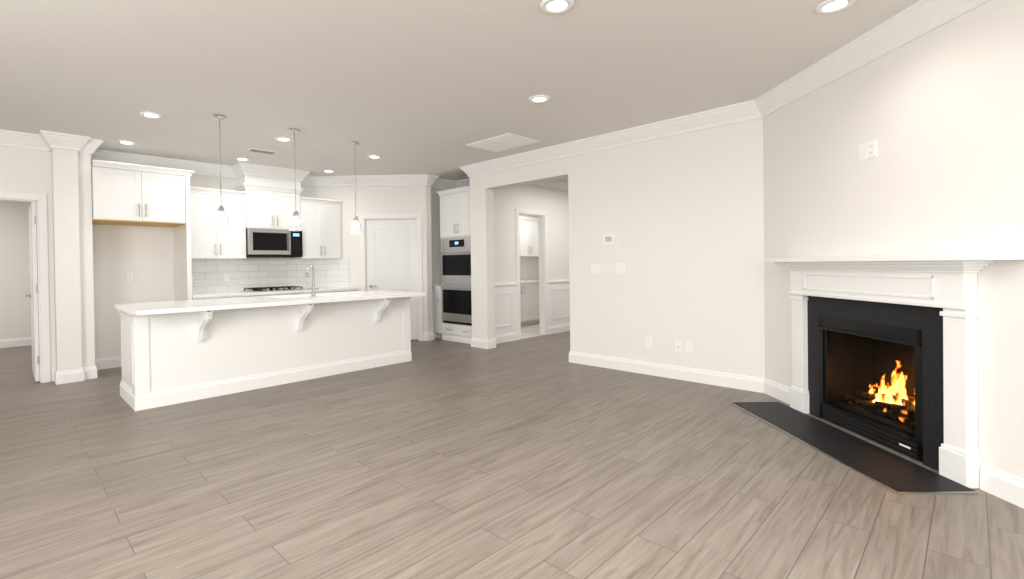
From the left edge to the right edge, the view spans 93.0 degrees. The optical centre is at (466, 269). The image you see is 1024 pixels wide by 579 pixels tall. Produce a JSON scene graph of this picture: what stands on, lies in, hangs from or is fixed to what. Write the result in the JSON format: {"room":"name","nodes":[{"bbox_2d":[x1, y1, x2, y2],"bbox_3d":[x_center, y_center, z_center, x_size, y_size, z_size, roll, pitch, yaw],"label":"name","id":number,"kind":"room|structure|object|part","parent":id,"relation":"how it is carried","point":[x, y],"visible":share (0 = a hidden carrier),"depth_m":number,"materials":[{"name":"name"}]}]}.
{"room":"living room","nodes":[
{"label":"living room","id":0,"kind":"room"},
{"bbox_2d":[0,201,30,338],"bbox_3d":[-8.709,-0.072,6.994,4.410,2.750,0.150,-1,1,-44],"label":"wall","id":1,"kind":"structure","parent":0,"point":[15,312],"depth_m":8.03,"materials":[{"name":"white paint"}]},
{"bbox_2d":[0,337,31,347],"bbox_3d":[-8.622,1.232,6.956,4.140,0.140,0.016,-1,1,-44],"label":"baseboard","id":2,"kind":"structure","parent":1,"relation":"attached to","point":[26,341],"depth_m":8.04,"materials":[{"name":"white wood"}]},
{"bbox_2d":[0,146,55,380],"bbox_3d":[-6.058,-0.085,4.250,4.140,2.750,0.140,-1,1,-44],"label":"wall","id":3,"kind":"structure","parent":0,"point":[25,170],"depth_m":5.38,"materials":[{"name":"white paint"}]},
{"bbox_2d":[0,129,35,149],"bbox_3d":[-6.065,-1.378,4.068,3.920,0.160,0.123,-1,1,-44],"label":"crown molding","id":4,"kind":"structure","parent":3,"relation":"attached to","point":[13,139],"depth_m":5.24,"materials":[{"name":"white wood"}]},
{"bbox_2d":[0,191,50,382],"bbox_3d":[-5.111,0.214,5.156,1.000,2.110,0.180,-1,1,-44],"label":"trim","id":5,"kind":"structure","parent":3,"relation":"attached to","point":[40,200],"depth_m":5.40,"materials":[{"name":"white wood"}]},
{"bbox_2d":[25,202,39,381],"bbox_3d":[-5.095,0.248,5.704,0.145,2.008,0.832,-1,1,-44],"label":"door","id":6,"kind":"structure","parent":3,"relation":"in","point":[33,295],"depth_m":5.42,"materials":[{"name":"white wood"}]},
{"bbox_2d":[52,369,59,384],"bbox_3d":[-4.578,1.189,5.396,0.020,0.140,0.246,-1,1,-44],"label":"baseboard","id":7,"kind":"structure","parent":3,"relation":"attached to","point":[55,375],"depth_m":5.33,"materials":[{"name":"white wood"}]},
{"bbox_2d":[78,153,313,367],"bbox_3d":[-4.584,-0.140,8.095,3.310,2.750,3.970,-1,1,-44],"label":"wall","id":8,"kind":"structure","parent":0,"point":[111,256],"depth_m":6.20,"materials":[{"name":"white paint"}]},
{"bbox_2d":[36,130,91,153],"bbox_3d":[-4.450,-1.413,5.362,0.415,0.160,0.182,-1,1,-44],"label":"crown molding","id":9,"kind":"structure","parent":8,"relation":"attached to","point":[46,141],"depth_m":5.36,"materials":[{"name":"white wood"}]},
{"bbox_2d":[68,369,79,374],"bbox_3d":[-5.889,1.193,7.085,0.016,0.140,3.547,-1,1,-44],"label":"baseboard","id":10,"kind":"structure","parent":8,"relation":"attached to","point":[76,371],"depth_m":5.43,"materials":[{"name":"white wood"}]},
{"bbox_2d":[84,359,99,378],"bbox_3d":[-4.489,1.184,5.798,0.046,0.140,0.563,-1,1,-44],"label":"baseboard","id":11,"kind":"structure","parent":8,"relation":"attached to","point":[91,371],"depth_m":5.58,"materials":[{"name":"white wood"}]},
{"bbox_2d":[88,139,107,162],"bbox_3d":[-4.406,-1.416,5.716,0.135,0.160,0.632,-1,1,-44],"label":"crown molding","id":12,"kind":"structure","parent":8,"relation":"attached to","point":[96,154],"depth_m":6.01,"materials":[{"name":"white wood"}]},
{"bbox_2d":[96,356,120,369],"bbox_3d":[-4.349,1.178,6.342,0.940,0.140,0.016,-1,1,-44],"label":"baseboard","id":13,"kind":"structure","parent":8,"relation":"attached to","point":[109,362],"depth_m":6.15,"materials":[{"name":"white wood"}]},
{"bbox_2d":[91,159,186,226],"bbox_3d":[-4.155,-0.925,6.098,0.940,0.673,0.647,-1,1,-44],"label":"upper cabinet","id":14,"kind":"object","parent":8,"relation":"attached to","point":[127,197],"depth_m":5.85,"materials":[{"name":"white wood"}]},
{"bbox_2d":[102,151,239,178],"bbox_3d":[-4.046,-1.429,6.578,1.790,0.160,0.113,-1,1,-44],"label":"crown molding","id":15,"kind":"structure","parent":8,"relation":"attached to","point":[200,168],"depth_m":6.62,"materials":[{"name":"white wood"}]},
{"bbox_2d":[175,191,246,258],"bbox_3d":[-3.588,-0.602,6.848,0.788,0.892,0.347,-1,1,-44],"label":"upper cabinet","id":16,"kind":"object","parent":8,"relation":"attached to","point":[198,238],"depth_m":6.68,"materials":[{"name":"white wood"}]},
{"bbox_2d":[178,258,349,293],"bbox_3d":[-2.967,0.072,7.394,2.417,0.483,0.412,-1,1,-44],"label":"backsplash","id":17,"kind":"structure","parent":8,"relation":"attached to","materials":[{"name":"tile"}]},
{"bbox_2d":[235,183,302,226],"bbox_3d":[-3.010,-0.930,7.403,0.817,0.638,0.347,-1,1,-44],"label":"upper cabinet","id":18,"kind":"object","parent":8,"relation":"attached to","point":[268,208],"depth_m":7.24,"materials":[{"name":"white wood"}]},
{"bbox_2d":[236,162,311,183],"bbox_3d":[-2.866,-1.452,7.248,1.050,0.160,0.132,-1,1,-44],"label":"crown molding","id":19,"kind":"structure","parent":8,"relation":"attached to","point":[242,168],"depth_m":7.20,"materials":[{"name":"white wood"}]},
{"bbox_2d":[247,227,302,258],"bbox_3d":[-2.976,-0.401,7.379,0.806,0.416,0.424,-1,1,-44],"label":"microwave","id":20,"kind":"object","parent":8,"relation":"attached to","point":[279,242],"depth_m":7.21,"materials":[{"name":"silver metal"}]},
{"bbox_2d":[312,174,463,189],"bbox_3d":[-1.292,-1.483,8.225,2.094,0.160,1.322,-1,1,-44],"label":"crown molding","id":21,"kind":"structure","parent":8,"relation":"attached to","point":[434,181],"depth_m":8.03,"materials":[{"name":"white wood"}]},
{"bbox_2d":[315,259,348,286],"bbox_3d":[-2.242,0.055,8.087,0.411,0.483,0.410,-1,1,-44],"label":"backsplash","id":22,"kind":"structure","parent":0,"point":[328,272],"depth_m":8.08,"materials":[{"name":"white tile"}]},
{"bbox_2d":[314,185,453,337],"bbox_3d":[-1.303,-0.190,8.462,2.304,2.750,1.480,-1,1,-44],"label":"wall","id":23,"kind":"structure","parent":0,"point":[424,200],"depth_m":8.08,"materials":[{"name":"white paint"}]},
{"bbox_2d":[303,199,341,258],"bbox_3d":[-2.453,-0.628,7.935,0.708,0.892,0.347,-1,1,-44],"label":"upper cabinet","id":24,"kind":"object","parent":23,"relation":"attached to","point":[321,222],"depth_m":7.82,"materials":[{"name":"white wood"}]},
{"bbox_2d":[360,214,383,290],"bbox_3d":[-1.267,0.127,8.113,0.773,2.120,0.708,-1,1,-44],"label":"trim","id":25,"kind":"structure","parent":23,"relation":"attached to","point":[363,255],"depth_m":8.06,"materials":[{"name":"white wood"}]},
{"bbox_2d":[366,219,417,339],"bbox_3d":[-1.238,0.168,8.119,0.621,2.016,0.636,-1,1,-44],"label":"pantry door","id":26,"kind":"structure","parent":23,"relation":"in","point":[391,248],"depth_m":8.10,"materials":[{"name":"white wood"}]},
{"bbox_2d":[384,213,422,340],"bbox_3d":[-1.192,0.127,8.064,0.715,2.120,0.666,-1,1,-44],"label":"trim","id":27,"kind":"structure","parent":23,"relation":"attached to","point":[418,216],"depth_m":8.05,"materials":[{"name":"white wood"}]},
{"bbox_2d":[464,180,469,186],"bbox_3d":[0.181,-1.504,8.298,0.105,0.160,1.120,-1,1,-44],"label":"crown molding","id":28,"kind":"structure","parent":23,"relation":"attached to","point":[466,182],"depth_m":8.45,"materials":[{"name":"white wood"}]},
{"bbox_2d":[0,0,919,181],"bbox_3d":[-0.844,-1.577,4.601,13.600,0.080,15.000,-1,1,-44],"label":"ceiling","id":29,"kind":"structure","parent":0,"point":[410,87],"depth_m":3.71,"materials":[{"name":"white paint"}]},
{"bbox_2d":[117,140,136,144],"bbox_3d":[-3.972,-1.496,5.661,0.187,0.012,0.236,-1,1,-44],"label":"recessed light","id":30,"kind":"object","parent":29,"relation":"in","point":[126,142],"depth_m":5.67,"materials":[{"name":"white plastic"}]},
{"bbox_2d":[139,112,162,118],"bbox_3d":[-3.041,-1.500,4.676,0.190,0.012,0.214,-1,1,-44],"label":"recessed light","id":31,"kind":"object","parent":29,"relation":"in","point":[153,115],"depth_m":4.69,"materials":[{"name":"white"}]},
{"bbox_2d":[212,114,229,227],"bbox_3d":[-2.423,-0.966,4.774,0.148,1.100,0.148,-1,1,-44],"label":"pendant light","id":32,"kind":"object","parent":29,"relation":"hanging from","point":[222,217],"visible":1,"depth_m":4.76,"materials":[{"name":"silver metal"}]},
{"bbox_3d":[-2.417,-0.498,4.778,0.148,0.165,0.148,-1,1,-44],"label":"lamp shade","id":33,"kind":"part","parent":32,"relation":"part of","materials":[{"name":"clear glass"}]},
{"bbox_2d":[234,157,249,160],"bbox_3d":[-3.056,-1.517,6.606,0.186,0.012,0.222,-1,1,-44],"label":"recessed light","id":34,"kind":"object","parent":29,"relation":"in","point":[237,158],"depth_m":6.62,"materials":[{"name":"white plastic"}]},
{"bbox_2d":[247,148,277,154],"bbox_3d":[-2.620,-1.521,6.223,0.340,0.010,0.150,-1,1,-44],"label":"ceiling vent","id":35,"kind":"object","parent":29,"relation":"in","point":[261,151],"visible":1,"depth_m":6.20,"materials":[{"name":"white metal"}]},
{"bbox_2d":[274,137,291,141],"bbox_3d":[-2.121,-1.521,5.612,0.193,0.012,0.216,-1,1,-44],"label":"recessed light","id":36,"kind":"object","parent":29,"relation":"in","point":[284,139],"depth_m":5.63,"materials":[{"name":"white plastic"}]},
{"bbox_2d":[289,128,302,230],"bbox_3d":[-1.865,-0.978,5.282,0.148,1.100,0.148,-1,1,-44],"label":"pendant light","id":37,"kind":"object","parent":29,"relation":"hanging from","point":[296,222],"visible":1,"depth_m":5.27,"materials":[{"name":"glass"}]},
{"bbox_3d":[-1.858,-0.511,5.286,0.148,0.165,0.148,-1,1,-44],"label":"lamp shade","id":38,"kind":"part","parent":37,"relation":"part of","materials":[{"name":"clear glass"}]},
{"bbox_2d":[349,142,361,233],"bbox_3d":[-1.346,-0.991,5.876,0.148,1.100,0.148,-1,1,-44],"label":"pendant light","id":39,"kind":"object","parent":29,"relation":"hanging from","point":[356,223],"visible":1,"depth_m":5.86,"materials":[{"name":"glass"}]},
{"bbox_3d":[-1.340,-0.523,5.880,0.148,0.165,0.148,-1,1,-44],"label":"lamp shade","id":40,"kind":"part","parent":39,"relation":"part of","materials":[{"name":"clear glass"}]},
{"bbox_2d":[367,155,381,158],"bbox_3d":[-1.252,-1.542,6.571,0.192,0.012,0.214,-1,1,-44],"label":"recessed light","id":41,"kind":"object","parent":29,"relation":"in","point":[369,156],"depth_m":6.58,"materials":[{"name":"white plastic"}]},
{"bbox_2d":[466,133,539,151],"bbox_3d":[0.444,-1.558,5.974,0.560,0.018,0.720,-1,1,-44],"label":"ceiling vent","id":42,"kind":"object","parent":29,"relation":"in","point":[503,142],"visible":1,"depth_m":5.92,"materials":[{"name":"white metal"}]},
{"bbox_2d":[529,95,549,102],"bbox_3d":[0.661,-1.549,4.376,0.203,0.012,0.199,-1,1,-44],"label":"recessed light","id":43,"kind":"object","parent":29,"relation":"in","point":[537,98],"depth_m":4.38,"materials":[{"name":"white"}]},
{"bbox_2d":[540,0,573,13],"bbox_3d":[0.522,-1.533,2.793,0.194,0.012,0.188,-1,1,-44],"label":"recessed light","id":44,"kind":"object","parent":29,"relation":"in","point":[563,6],"depth_m":2.81,"materials":[{"name":"white"}]},
{"bbox_2d":[815,0,855,13],"bbox_3d":[2.159,-1.557,2.838,0.202,0.012,0.185,-1,1,-44],"label":"recessed light","id":45,"kind":"object","parent":29,"relation":"in","point":[828,6],"depth_m":2.85,"materials":[{"name":"white"}]},
{"bbox_2d":[0,331,1023,578],"bbox_3d":[-0.804,1.243,4.626,13.600,0.060,15.000,-1,1,-44],"label":"floor","id":46,"kind":"structure","parent":0,"point":[538,457],"depth_m":2.71,"materials":[{"name":"brown wood"}]},
{"bbox_2d":[51,148,81,371],"bbox_3d":[-4.517,-0.117,5.471,0.215,2.750,0.230,-1,1,-44],"label":"column","id":47,"kind":"structure","parent":46,"relation":"on","point":[66,263],"depth_m":5.39,"materials":[{"name":"white paint"}]},
{"bbox_2d":[179,295,258,300],"bbox_3d":[-3.444,0.798,6.772,0.845,0.865,0.647,-1,1,-44],"label":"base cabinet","id":48,"kind":"object","parent":46,"relation":"on","point":[181,297],"depth_m":6.45,"materials":[{"name":"white"}]},
{"bbox_2d":[115,296,415,410],"bbox_3d":[-2.019,0.790,5.514,3.070,0.865,1.054,-1,1,-44],"label":"kitchen island","id":49,"kind":"object","parent":46,"relation":"on","point":[174,352],"depth_m":4.96,"materials":[{"name":"white wood"}]},
{"bbox_2d":[114,290,426,315],"bbox_3d":[-2.007,0.337,5.520,3.130,0.040,1.150,-1,1,-44],"label":"island countertop","id":50,"kind":"structure","parent":49,"relation":"on","point":[154,308],"depth_m":4.98,"materials":[{"name":"white stone"}]},
{"bbox_2d":[305,264,317,296],"bbox_3d":[-1.864,0.122,5.730,0.145,0.382,0.232,-1,1,-44],"label":"faucet","id":51,"kind":"object","parent":50,"relation":"on","point":[313,289],"depth_m":5.69,"materials":[{"name":"silver metal"}]},
{"bbox_2d":[259,291,311,295],"bbox_3d":[-2.882,0.786,7.310,0.949,0.865,0.647,-1,1,-44],"label":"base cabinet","id":52,"kind":"object","parent":46,"relation":"on","point":[284,292],"depth_m":7.16,"materials":[{"name":"white"}]},
{"bbox_2d":[187,287,357,298],"bbox_3d":[-2.876,0.333,7.311,2.426,0.040,0.657,-1,1,-44],"label":"countertop","id":53,"kind":"structure","parent":52,"relation":"on","point":[198,294],"depth_m":6.98,"materials":[{"name":"white stone"}]},
{"bbox_2d":[242,286,306,292],"bbox_3d":[-2.893,0.288,7.310,0.760,0.050,0.500,-1,1,-44],"label":"cooktop","id":54,"kind":"object","parent":53,"relation":"in","point":[286,288],"depth_m":7.19,"materials":[{"name":"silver metal"}]},
{"bbox_2d":[315,291,351,292],"bbox_3d":[-2.316,0.773,7.853,0.860,0.865,0.647,-1,1,-44],"label":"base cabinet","id":55,"kind":"object","parent":46,"relation":"on","point":[315,291],"depth_m":7.56,"materials":[{"name":"white"}]},
{"bbox_2d":[432,186,471,343],"bbox_3d":[-0.025,-0.073,8.109,0.701,2.488,1.092,-1,1,-44],"label":"tall cabinet","id":56,"kind":"object","parent":46,"relation":"on","point":[452,307],"visible":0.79,"depth_m":7.86,"materials":[{"name":"painted wood"},{"name":"stainless steel"},{"name":"black glass"}]},
{"bbox_2d":[729,253,1023,494],"bbox_3d":[2.715,0.541,3.305,0.860,1.267,1.887,-1,1,1],"label":"fireplace","id":57,"kind":"object","parent":46,"relation":"on","point":[885,350],"visible":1,"depth_m":3.09,"materials":[{"name":"white wood"}]},
{"bbox_2d":[493,184,568,329],"bbox_3d":[1.533,-0.232,8.750,3.630,2.750,0.150,-1,1,-44],"label":"wall","id":58,"kind":"structure","parent":0,"point":[553,203],"depth_m":8.20,"materials":[{"name":"white paint"}]},
{"bbox_2d":[492,332,517,346],"bbox_3d":[0.565,1.096,7.729,0.775,0.140,0.016,-1,1,-44],"label":"baseboard","id":59,"kind":"structure","parent":58,"relation":"attached to","point":[513,336],"depth_m":7.77,"materials":[{"name":"white wood"}]},
{"bbox_2d":[519,217,522,256],"bbox_3d":[0.787,-0.682,10.002,0.720,0.808,0.347,-1,1,-44],"label":"upper cabinet","id":60,"kind":"object","parent":58,"relation":"attached to","point":[520,218],"depth_m":10.11,"materials":[{"name":"white wood"}]},
{"bbox_2d":[523,217,538,256],"bbox_3d":[1.220,-0.692,10.417,0.720,0.808,0.347,-1,1,-44],"label":"upper cabinet","id":61,"kind":"object","parent":58,"relation":"attached to","point":[530,229],"depth_m":10.32,"materials":[{"name":"white wood"}]},
{"bbox_2d":[515,208,548,339],"bbox_3d":[1.097,0.065,8.324,0.850,2.175,0.140,-1,1,-44],"label":"trim","id":62,"kind":"structure","parent":58,"relation":"attached to","point":[542,216],"depth_m":8.53,"materials":[{"name":"white wood"}]},
{"bbox_2d":[495,279,569,334],"bbox_3d":[1.592,0.622,8.724,3.650,0.760,0.004,-1,1,-44],"label":"trim","id":63,"kind":"structure","parent":58,"relation":"attached to","point":[561,307],"depth_m":7.97,"materials":[{"name":"white wood"}]},
{"bbox_2d":[524,179,567,191],"bbox_3d":[1.596,-1.528,8.668,3.650,0.160,0.105,-1,1,-44],"label":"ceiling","id":64,"kind":"structure","parent":58,"relation":"attached to","point":[554,184],"depth_m":8.62,"materials":[{"name":"white paint"}]},
{"bbox_2d":[549,323,569,333],"bbox_3d":[2.189,1.059,9.285,2.025,0.140,0.016,-1,1,-44],"label":"baseboard","id":65,"kind":"structure","parent":58,"relation":"attached to","point":[563,327],"depth_m":8.80,"materials":[{"name":"white wood"}]},
{"bbox_2d":[521,323,542,338],"bbox_3d":[1.287,1.137,9.574,2.930,0.004,1.650,-1,1,-44],"label":"floor","id":66,"kind":"structure","parent":0,"point":[530,330],"depth_m":8.98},
{"bbox_2d":[520,285,534,325],"bbox_3d":[0.900,0.709,9.917,0.720,0.865,0.617,-1,1,-44],"label":"base cabinet","id":67,"kind":"object","parent":66,"relation":"on","point":[529,289],"depth_m":9.85,"materials":[{"name":"white wood"}]},
{"bbox_2d":[520,281,534,284],"bbox_3d":[1.099,0.252,10.096,2.390,0.040,0.637,-1,1,-44],"label":"countertop","id":68,"kind":"structure","parent":67,"relation":"on","point":[521,282],"depth_m":9.81,"materials":[{"name":"white stone"}]},
{"bbox_2d":[535,281,539,323],"bbox_3d":[1.333,0.699,10.332,0.720,0.865,0.617,-1,1,-44],"label":"base cabinet","id":69,"kind":"object","parent":66,"relation":"on","point":[537,318],"depth_m":10.05,"materials":[{"name":"white wood"}]},
{"bbox_2d":[470,118,764,377],"bbox_3d":[1.653,-0.208,5.880,0.170,2.750,4.400,-1,1,-44],"label":"wall","id":70,"kind":"structure","parent":0,"point":[681,217],"depth_m":5.26,"materials":[{"name":"white paint"}]},
{"bbox_2d":[471,337,491,348],"bbox_3d":[0.204,1.105,7.303,0.036,0.140,0.362,-1,1,-44],"label":"baseboard","id":71,"kind":"structure","parent":70,"relation":"attached to","point":[475,342],"depth_m":7.25,"materials":[{"name":"white wood"}]},
{"bbox_2d":[591,264,599,273],"bbox_3d":[1.560,-0.006,5.852,0.010,0.120,0.115,-1,1,-44],"label":"light switch","id":72,"kind":"object","parent":70,"relation":"attached to","point":[595,268],"depth_m":5.85,"materials":[{"name":"white plastic"}]},
{"bbox_2d":[603,234,614,244],"bbox_3d":[1.681,-0.355,5.707,0.024,0.125,0.150,-1,1,-44],"label":"thermostat","id":73,"kind":"object","parent":70,"relation":"attached to","point":[608,239],"visible":0.96,"depth_m":5.69,"materials":[{"name":"white plastic"}]},
{"bbox_2d":[616,263,624,273],"bbox_3d":[1.788,-0.017,5.613,0.010,0.120,0.115,-1,1,-44],"label":"light switch","id":74,"kind":"object","parent":70,"relation":"attached to","point":[620,268],"depth_m":5.61,"materials":[{"name":"white plastic"}]},
{"bbox_2d":[646,336,651,346],"bbox_3d":[2.028,0.801,5.382,0.009,0.115,0.070,-1,1,-44],"label":"outlet","id":75,"kind":"object","parent":70,"relation":"attached to","point":[648,339],"depth_m":5.38,"materials":[{"name":"white plastic"}]},
{"bbox_2d":[675,341,681,351],"bbox_3d":[2.253,0.815,5.145,0.014,0.115,0.070,-1,1,-44],"label":"outlet","id":76,"kind":"object","parent":70,"relation":"attached to","point":[678,344],"depth_m":5.14,"materials":[{"name":"white plastic"}]},
{"bbox_2d":[685,341,691,352],"bbox_3d":[2.331,0.805,5.070,0.006,0.115,0.070,-1,1,-44],"label":"outlet","id":77,"kind":"object","parent":70,"relation":"attached to","point":[688,344],"depth_m":5.07,"materials":[{"name":"white plastic"}]},
{"bbox_2d":[763,0,1023,478],"bbox_3d":[2.816,-0.186,1.632,0.150,2.750,6.550,-1,1,1],"label":"wall","id":78,"kind":"structure","parent":0,"point":[937,114],"depth_m":2.89,"materials":[{"name":"white paint"}]},
{"bbox_2d":[569,351,789,404],"bbox_3d":[2.056,1.098,5.115,0.350,0.140,2.524,-1,1,-44],"label":"baseboard","id":79,"kind":"structure","parent":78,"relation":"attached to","point":[778,391],"depth_m":5.06,"materials":[{"name":"white wood"}]},
{"bbox_2d":[460,0,990,179],"bbox_3d":[1.292,-1.472,2.985,4.317,0.160,8.298,-1,1,-44],"label":"crown molding","id":80,"kind":"structure","parent":78,"relation":"attached to","point":[918,19],"depth_m":4.11,"materials":[{"name":"white wood"}]},
{"bbox_2d":[858,140,876,160],"bbox_3d":[2.764,-0.821,3.338,0.010,0.115,0.150,-1,1,1],"label":"outlet","id":81,"kind":"object","parent":78,"relation":"attached to","point":[862,150],"visible":1,"depth_m":3.33,"materials":[{"name":"white plastic"}]},
{"bbox_2d":[980,463,1023,508],"bbox_3d":[2.729,1.129,0.588,2.864,0.140,2.865,-1,1,-44],"label":"baseboard","id":82,"kind":"structure","parent":78,"relation":"attached to","point":[1005,486],"depth_m":2.49,"materials":[{"name":"white wood"}]}
]}

